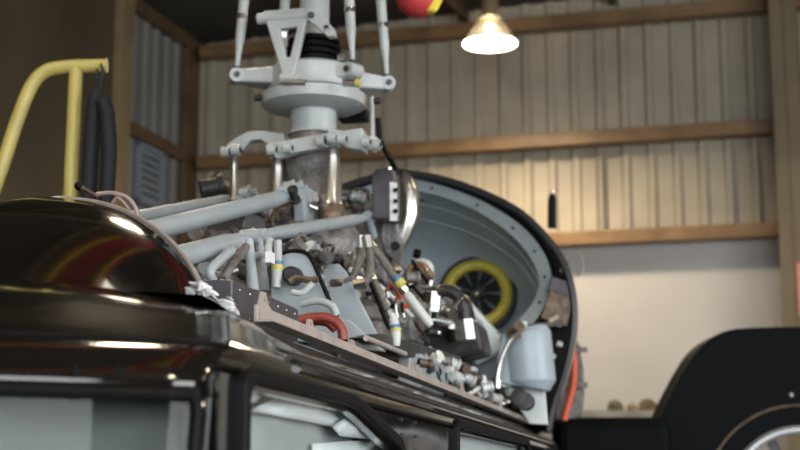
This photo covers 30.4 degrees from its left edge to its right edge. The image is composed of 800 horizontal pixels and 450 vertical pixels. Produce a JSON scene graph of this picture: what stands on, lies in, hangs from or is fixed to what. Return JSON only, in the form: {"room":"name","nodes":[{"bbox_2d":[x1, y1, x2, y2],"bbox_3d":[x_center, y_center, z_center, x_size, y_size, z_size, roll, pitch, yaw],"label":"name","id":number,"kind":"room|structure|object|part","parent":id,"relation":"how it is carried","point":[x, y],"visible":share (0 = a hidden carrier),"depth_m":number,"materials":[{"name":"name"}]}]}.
{"room":"aircraft hangar","nodes":[
{"label":"aircraft hangar","id":0,"kind":"room"},
{"bbox_2d":[0,0,181,243],"bbox_3d":[-5.949,-0.863,3.976,0.190,7.000,25.992,-3,-11,16],"label":"wall","id":1,"kind":"structure","parent":0,"point":[33,33],"depth_m":13.77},
{"bbox_2d":[112,0,135,207],"bbox_3d":[-2.815,1.032,14.430,0.120,6.950,0.280,-3,-11,16],"label":"trim","id":2,"kind":"structure","parent":1,"relation":"attached to","point":[124,9],"depth_m":14.81,"materials":[{"name":"brown wood"}]},
{"bbox_2d":[134,141,165,207],"bbox_3d":[-2.619,-0.504,15.409,0.068,0.630,0.610,-3,-11,16],"label":"air vent","id":3,"kind":"object","parent":1,"relation":"in","point":[141,148],"visible":0.91,"depth_m":15.34,"materials":[{"name":"grey metal"}]},
{"bbox_2d":[130,120,185,161],"bbox_3d":[-2.591,-0.887,15.596,0.070,0.140,1.440,-3,-11,16],"label":"trim","id":4,"kind":"structure","parent":1,"relation":"attached to","point":[137,131],"depth_m":15.56,"materials":[{"name":"brown wood"}]},
{"bbox_2d":[135,0,202,53],"bbox_3d":[-2.537,-2.166,15.999,0.080,0.160,1.800,-3,-11,16],"label":"trim","id":5,"kind":"structure","parent":1,"relation":"attached to","point":[142,9],"depth_m":15.90,"materials":[{"name":"brown wood"}]},
{"bbox_2d":[177,46,199,266],"bbox_3d":[-2.365,1.304,16.089,0.070,7.000,0.360,-3,-11,16],"label":"trim","id":6,"kind":"structure","parent":1,"relation":"attached to","point":[190,84],"depth_m":16.45,"materials":[{"name":"brown wood"}]},
{"bbox_2d":[142,0,564,44],"bbox_3d":[-1.371,-4.645,3.496,9.699,0.390,26.292,-3,-11,16],"label":"ceiling","id":7,"kind":"structure","parent":0,"point":[207,21],"depth_m":15.88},
{"bbox_2d":[463,0,516,51],"bbox_3d":[0.866,-2.218,14.213,0.524,0.977,0.524,0,-10,0],"label":"pendant lamp","id":8,"kind":"object","parent":7,"relation":"hanging from","point":[489,33],"visible":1,"depth_m":14.04,"materials":[{"name":"beige"}]},
{"bbox_2d":[197,0,799,232],"bbox_3d":[6.790,-1.786,14.205,18.995,3.380,0.055,-3,-11,16],"label":"wall","id":9,"kind":"structure","parent":0,"point":[718,69],"depth_m":15.49,"materials":[{"name":"beige metal"}]},
{"bbox_2d":[290,0,329,28],"bbox_3d":[-3.259,-3.667,7.927,0.060,0.160,17.995,-3,-11,16],"label":"trim","id":10,"kind":"structure","parent":9,"relation":"attached to","point":[294,4],"depth_m":15.34,"materials":[{"name":"brown wood"}]},
{"bbox_2d":[446,0,469,21],"bbox_3d":[-1.720,-3.799,7.508,0.060,0.160,17.995,-3,-11,16],"label":"trim","id":11,"kind":"structure","parent":9,"relation":"attached to","point":[457,6],"depth_m":15.67,"materials":[{"name":"brown wood"}]},
{"bbox_2d":[196,118,773,170],"bbox_3d":[6.820,-1.136,13.919,18.845,0.140,0.180,-3,-11,16],"label":"wooden beam","id":12,"kind":"structure","parent":9,"relation":"attached to","point":[759,127],"depth_m":15.32,"materials":[{"name":"brown wood"}]},
{"bbox_2d":[199,0,799,60],"bbox_3d":[6.820,-2.396,14.144,18.845,0.140,0.180,-3,-11,16],"label":"wooden beam","id":13,"kind":"structure","parent":9,"relation":"attached to","point":[718,8],"depth_m":15.53,"materials":[{"name":"brown wood"}]},
{"bbox_2d":[596,145,599,229],"bbox_3d":[2.043,-0.381,15.188,0.020,1.000,0.020,-3,-11,16],"label":"conduit","id":14,"kind":"object","parent":9,"relation":"attached to","point":[597,176],"visible":1,"depth_m":15.18,"materials":[{"name":"beige metal"}]},
{"bbox_2d":[609,0,616,5],"bbox_3d":[-0.180,-3.931,7.090,0.060,0.160,17.995,-3,-11,16],"label":"trim","id":15,"kind":"structure","parent":9,"relation":"attached to","point":[612,2],"depth_m":15.52,"materials":[{"name":"brown wood"}]},
{"bbox_2d":[548,222,778,247],"bbox_3d":[6.820,-0.103,13.734,18.845,0.140,0.180,-3,-11,16],"label":"trim","id":16,"kind":"structure","parent":9,"relation":"attached to","point":[763,230],"depth_m":14.80,"materials":[{"name":"brown wood"}]},
{"bbox_2d":[559,238,788,449],"bbox_3d":[8.746,2.026,13.085,14.996,4.520,0.200,-3,-11,16],"label":"wall","id":17,"kind":"structure","parent":0,"point":[642,308],"depth_m":14.92,"materials":[{"name":"white paint"}]},
{"bbox_3d":[3.022,2.078,-0.024,26.360,0.200,32.501,0,-10,0],"label":"floor","id":18,"kind":"structure","parent":0,"visible":0},
{"bbox_2d":[0,58,107,196],"bbox_3d":[-1.413,1.168,4.718,1.009,3.262,1.000,0,-10,0],"label":"handrail","id":19,"kind":"object","parent":18,"relation":"on","point":[75,68],"visible":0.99,"depth_m":4.52,"materials":[{"name":"metal"}]},
{"bbox_3d":[-1.010,0.661,4.352,0.053,2.332,0.042,0,-10,0],"label":"rail post","id":20,"kind":"part","parent":19,"relation":"part of","materials":[{"name":"yellow metal"}]},
{"bbox_2d":[80,63,116,203],"bbox_3d":[-0.921,-0.245,4.469,0.078,0.570,0.142,9,-13,-41],"label":"sling","id":21,"kind":"object","parent":19,"relation":"hanging from","point":[99,120],"visible":0.77,"depth_m":4.44,"materials":[{"name":"fabric"}]},
{"bbox_3d":[-0.936,-0.200,4.465,0.062,0.438,0.052,0,-10,0],"label":"padded leg","id":22,"kind":"part","parent":21,"relation":"part of","materials":[{"name":"black fabric"}]},
{"bbox_3d":[-0.890,-0.178,4.431,0.070,0.425,0.048,0,-10,0],"label":"padded leg","id":23,"kind":"part","parent":21,"relation":"part of","materials":[{"name":"black fabric"}]},
{"bbox_2d":[0,0,587,449],"bbox_3d":[0.493,1.099,6.110,2.518,3.872,12.627,-2,-10,11],"label":"helicopter","id":24,"kind":"object","parent":18,"relation":"on","point":[424,310],"depth_m":3.13,"materials":[{"name":"black paint"}]},
{"bbox_3d":[-0.594,-0.072,2.720,0.018,0.018,0.018,-2,-10,11],"label":"latch knob","id":25,"kind":"part","parent":24,"relation":"part of","materials":[{"name":"black rubber"}]},
{"bbox_3d":[-0.624,0.034,2.296,0.827,0.245,0.431,-2,-10,11],"label":"edge trim","id":26,"kind":"part","parent":24,"relation":"part of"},
{"bbox_2d":[184,281,238,314],"bbox_3d":[-0.249,0.098,1.948,0.042,0.031,0.207,-2,-10,10],"label":"rag","id":27,"kind":"object","parent":24,"relation":"on","point":[201,288],"visible":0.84,"depth_m":1.91,"materials":[{"name":"white fabric"}]},
{"bbox_3d":[-0.412,-0.427,4.264,0.127,0.051,0.107,2,-10,-11],"label":"swashplate arm","id":28,"kind":"part","parent":24,"relation":"part of","materials":[{"name":"grey paint"}]},
{"bbox_2d":[252,393,261,402],"bbox_3d":[-0.162,0.189,1.591,0.006,0.022,0.102,-2,-10,12],"label":"paper","id":29,"kind":"object","parent":24,"relation":"attached to","point":[255,397],"visible":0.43,"depth_m":1.61,"materials":[{"name":"white paper"}]},
{"bbox_3d":[-0.417,-0.241,4.318,0.181,0.064,0.040,-2,-10,11],"label":"servo lever","id":30,"kind":"part","parent":24,"relation":"part of","materials":[{"name":"grey paint"}]},
{"bbox_3d":[-0.349,-0.197,4.172,0.037,0.020,0.042,-2,-10,11],"label":"rod","id":31,"kind":"part","parent":24,"relation":"part of","materials":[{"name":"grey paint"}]},
{"bbox_3d":[-0.281,-0.223,4.163,0.202,0.063,0.035,-2,-10,11],"label":"servo lever","id":32,"kind":"part","parent":24,"relation":"part of","materials":[{"name":"grey paint"}]},
{"bbox_2d":[251,398,345,426],"bbox_3d":[-0.114,0.234,1.851,0.007,0.030,0.511,-2,-10,11],"label":"paper","id":33,"kind":"object","parent":24,"relation":"attached to","point":[276,407],"visible":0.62,"depth_m":1.80,"materials":[{"name":"white paper"}]},
{"bbox_2d":[251,405,352,449],"bbox_3d":[-0.123,0.308,1.870,0.006,0.133,0.570,-2,-10,11],"label":"paper","id":34,"kind":"object","parent":24,"relation":"attached to","point":[268,432],"visible":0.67,"depth_m":1.79,"materials":[{"name":"white paper"}]},
{"bbox_3d":[-0.192,-0.231,4.147,0.041,0.024,0.048,-2,-10,11],"label":"rod","id":35,"kind":"part","parent":24,"relation":"part of","materials":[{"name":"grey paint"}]},
{"bbox_3d":[-0.156,-0.437,4.208,0.061,0.051,0.105,-9,-14,42],"label":"swashplate arm","id":36,"kind":"part","parent":24,"relation":"part of","materials":[{"name":"grey paint"}]},
{"bbox_2d":[312,440,381,449],"bbox_3d":[-0.054,0.375,2.157,0.007,0.126,0.594,-2,-10,11],"label":"paper","id":37,"kind":"object","parent":24,"relation":"attached to","point":[362,444],"visible":0.77,"depth_m":2.07,"materials":[{"name":"white paper"}]},
{"bbox_3d":[-0.150,-0.238,4.181,0.110,0.070,0.060,-2,-10,11],"label":"servo lever","id":38,"kind":"part","parent":24,"relation":"part of","materials":[{"name":"grey paint"}]},
{"bbox_2d":[332,417,369,438],"bbox_3d":[-0.063,0.279,2.059,0.007,0.039,0.278,-2,-10,10],"label":"paper","id":39,"kind":"object","parent":24,"relation":"attached to","point":[345,427],"visible":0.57,"depth_m":2.01,"materials":[{"name":"white paper"}]},
{"bbox_3d":[0.192,0.690,3.233,0.012,0.440,3.842,-2,-10,11],"label":"panel","id":40,"kind":"part","parent":24,"relation":"part of","materials":[{"name":"black paint"}]},
{"bbox_3d":[-0.080,-0.304,4.231,0.011,0.140,0.032,1,-10,-6],"label":"control rod","id":41,"kind":"part","parent":24,"relation":"part of","materials":[{"name":"grey paint"}]},
{"bbox_3d":[-0.095,-0.416,4.325,0.119,0.051,0.106,2,-10,-10],"label":"swashplate arm","id":42,"kind":"part","parent":24,"relation":"part of","materials":[{"name":"grey paint"}]},
{"bbox_3d":[-0.081,-0.232,4.207,0.057,0.047,0.035,-2,-10,11],"label":"servo lever","id":43,"kind":"part","parent":24,"relation":"part of","materials":[{"name":"grey plastic"}]},
{"bbox_3d":[-0.028,0.258,3.121,0.012,0.016,0.408,-2,-10,11],"label":"guide rod","id":44,"kind":"part","parent":24,"relation":"part of","materials":[{"name":"grey metal"}]},
{"bbox_3d":[0.142,0.423,3.748,0.030,0.025,3.460,-2,-10,11],"label":"deck rail","id":45,"kind":"part","parent":24,"relation":"part of","materials":[{"name":"grey metal"}]},
{"bbox_2d":[349,334,460,359],"bbox_3d":[0.038,0.319,3.765,0.050,0.071,1.310,-2,-10,11],"label":"pipe","id":46,"kind":"object","parent":24,"relation":"on","point":[414,351],"depth_m":3.50,"materials":[{"name":"metal"}]},
{"bbox_3d":[0.044,0.205,3.578,0.075,0.092,0.024,-2,-10,11],"label":"push rod","id":47,"kind":"part","parent":24,"relation":"part of","materials":[{"name":"grey plastic"}]},
{"bbox_3d":[0.062,-0.886,4.832,0.151,0.415,0.144,0,-10,0],"label":"blade cover","id":48,"kind":"part","parent":24,"relation":"part of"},
{"bbox_3d":[0.066,0.160,4.616,0.093,0.101,0.123,-2,-10,11],"label":"starter motor","id":49,"kind":"part","parent":24,"relation":"part of","materials":[{"name":"silver metal"}]},
{"bbox_3d":[0.110,-0.735,4.785,0.051,0.098,0.059,3,-11,-16],"label":"trim","id":50,"kind":"part","parent":24,"relation":"part of","materials":[{"name":"yellow fabric"}]},
{"bbox_3d":[0.004,0.282,5.493,1.319,0.987,0.130,-2,-10,11],"label":"cowl frame","id":51,"kind":"part","parent":24,"relation":"part of","materials":[{"name":"black metal"}]},
{"bbox_3d":[0.033,0.538,5.333,0.340,0.340,1.400,-2,-10,11],"label":"engine casing","id":52,"kind":"part","parent":24,"relation":"part of","materials":[{"name":"grey metal"}]},
{"bbox_2d":[460,434,520,449],"bbox_3d":[0.211,0.686,3.436,0.010,0.360,1.458,-2,-10,11],"label":"window","id":53,"kind":"structure","parent":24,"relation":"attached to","point":[466,442],"depth_m":3.29,"materials":[{"name":"glass"}]},
{"bbox_3d":[0.428,0.450,4.959,0.193,0.224,0.176,-2,-10,11],"label":"oil tank","id":54,"kind":"part","parent":24,"relation":"part of","materials":[{"name":"white plastic"}]},
{"bbox_3d":[0.431,0.615,4.981,0.139,0.126,0.020,-2,-10,11],"label":"tank mount","id":55,"kind":"part","parent":24,"relation":"part of","materials":[{"name":"grey metal"}]},
{"bbox_3d":[0.682,0.613,5.966,0.130,0.353,0.019,-2,-10,11],"label":"access door","id":56,"kind":"part","parent":24,"relation":"part of","materials":[{"name":"grey metal"}]},
{"bbox_2d":[582,410,654,416],"bbox_3d":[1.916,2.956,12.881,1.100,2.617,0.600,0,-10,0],"label":"workbench","id":57,"kind":"object","parent":18,"relation":"on","point":[585,413],"visible":0.09,"depth_m":12.81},
{"bbox_2d":[607,400,623,409],"bbox_3d":[1.921,1.616,13.119,0.154,0.105,0.162,0,-10,0],"label":"tool bag","id":58,"kind":"object","parent":57,"relation":"on","point":[613,404],"visible":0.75,"depth_m":13.06,"materials":[{"name":"fabric"}]},
{"bbox_2d":[627,403,638,409],"bbox_3d":[2.073,1.631,13.118,0.111,0.075,0.108,0,-10,0],"label":"cloth bundle","id":59,"kind":"object","parent":57,"relation":"on","point":[631,406],"visible":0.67,"depth_m":13.08,"materials":[{"name":"beige fabric"}]},
{"bbox_2d":[639,399,656,409],"bbox_3d":[2.216,1.611,13.124,0.169,0.117,0.175,-9,-14,42],"label":"bag","id":60,"kind":"object","parent":57,"relation":"on","point":[646,404],"visible":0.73,"depth_m":13.06,"materials":[{"name":"brown fabric"}]},
{"bbox_2d":[542,327,799,449],"bbox_3d":[3.223,1.928,7.427,5.108,2.720,1.060,1,-10,-8],"label":"vehicle","id":61,"kind":"object","parent":18,"relation":"on","point":[736,389],"visible":0.98,"depth_m":7.01,"materials":[{"name":"black paint"}]},
{"bbox_3d":[1.837,1.147,7.109,0.135,0.260,0.011,0,-10,0],"label":"fan blade","id":62,"kind":"part","parent":61,"relation":"part of","materials":[{"name":"metal"}]},
{"bbox_2d":[768,0,799,449],"bbox_3d":[3.820,0.841,14.152,0.260,7.229,0.300,-3,-11,16],"label":"post","id":63,"kind":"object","parent":18,"relation":"on","point":[782,13],"depth_m":14.30,"materials":[{"name":"brown wood"}]},
{"bbox_2d":[796,263,799,314],"bbox_3d":[3.845,0.612,14.020,0.100,0.500,0.008,-3,-11,16],"label":"notice sign","id":64,"kind":"object","parent":63,"relation":"attached to","point":[798,264],"visible":1,"depth_m":14.04,"materials":[{"name":"red"}]}
]}

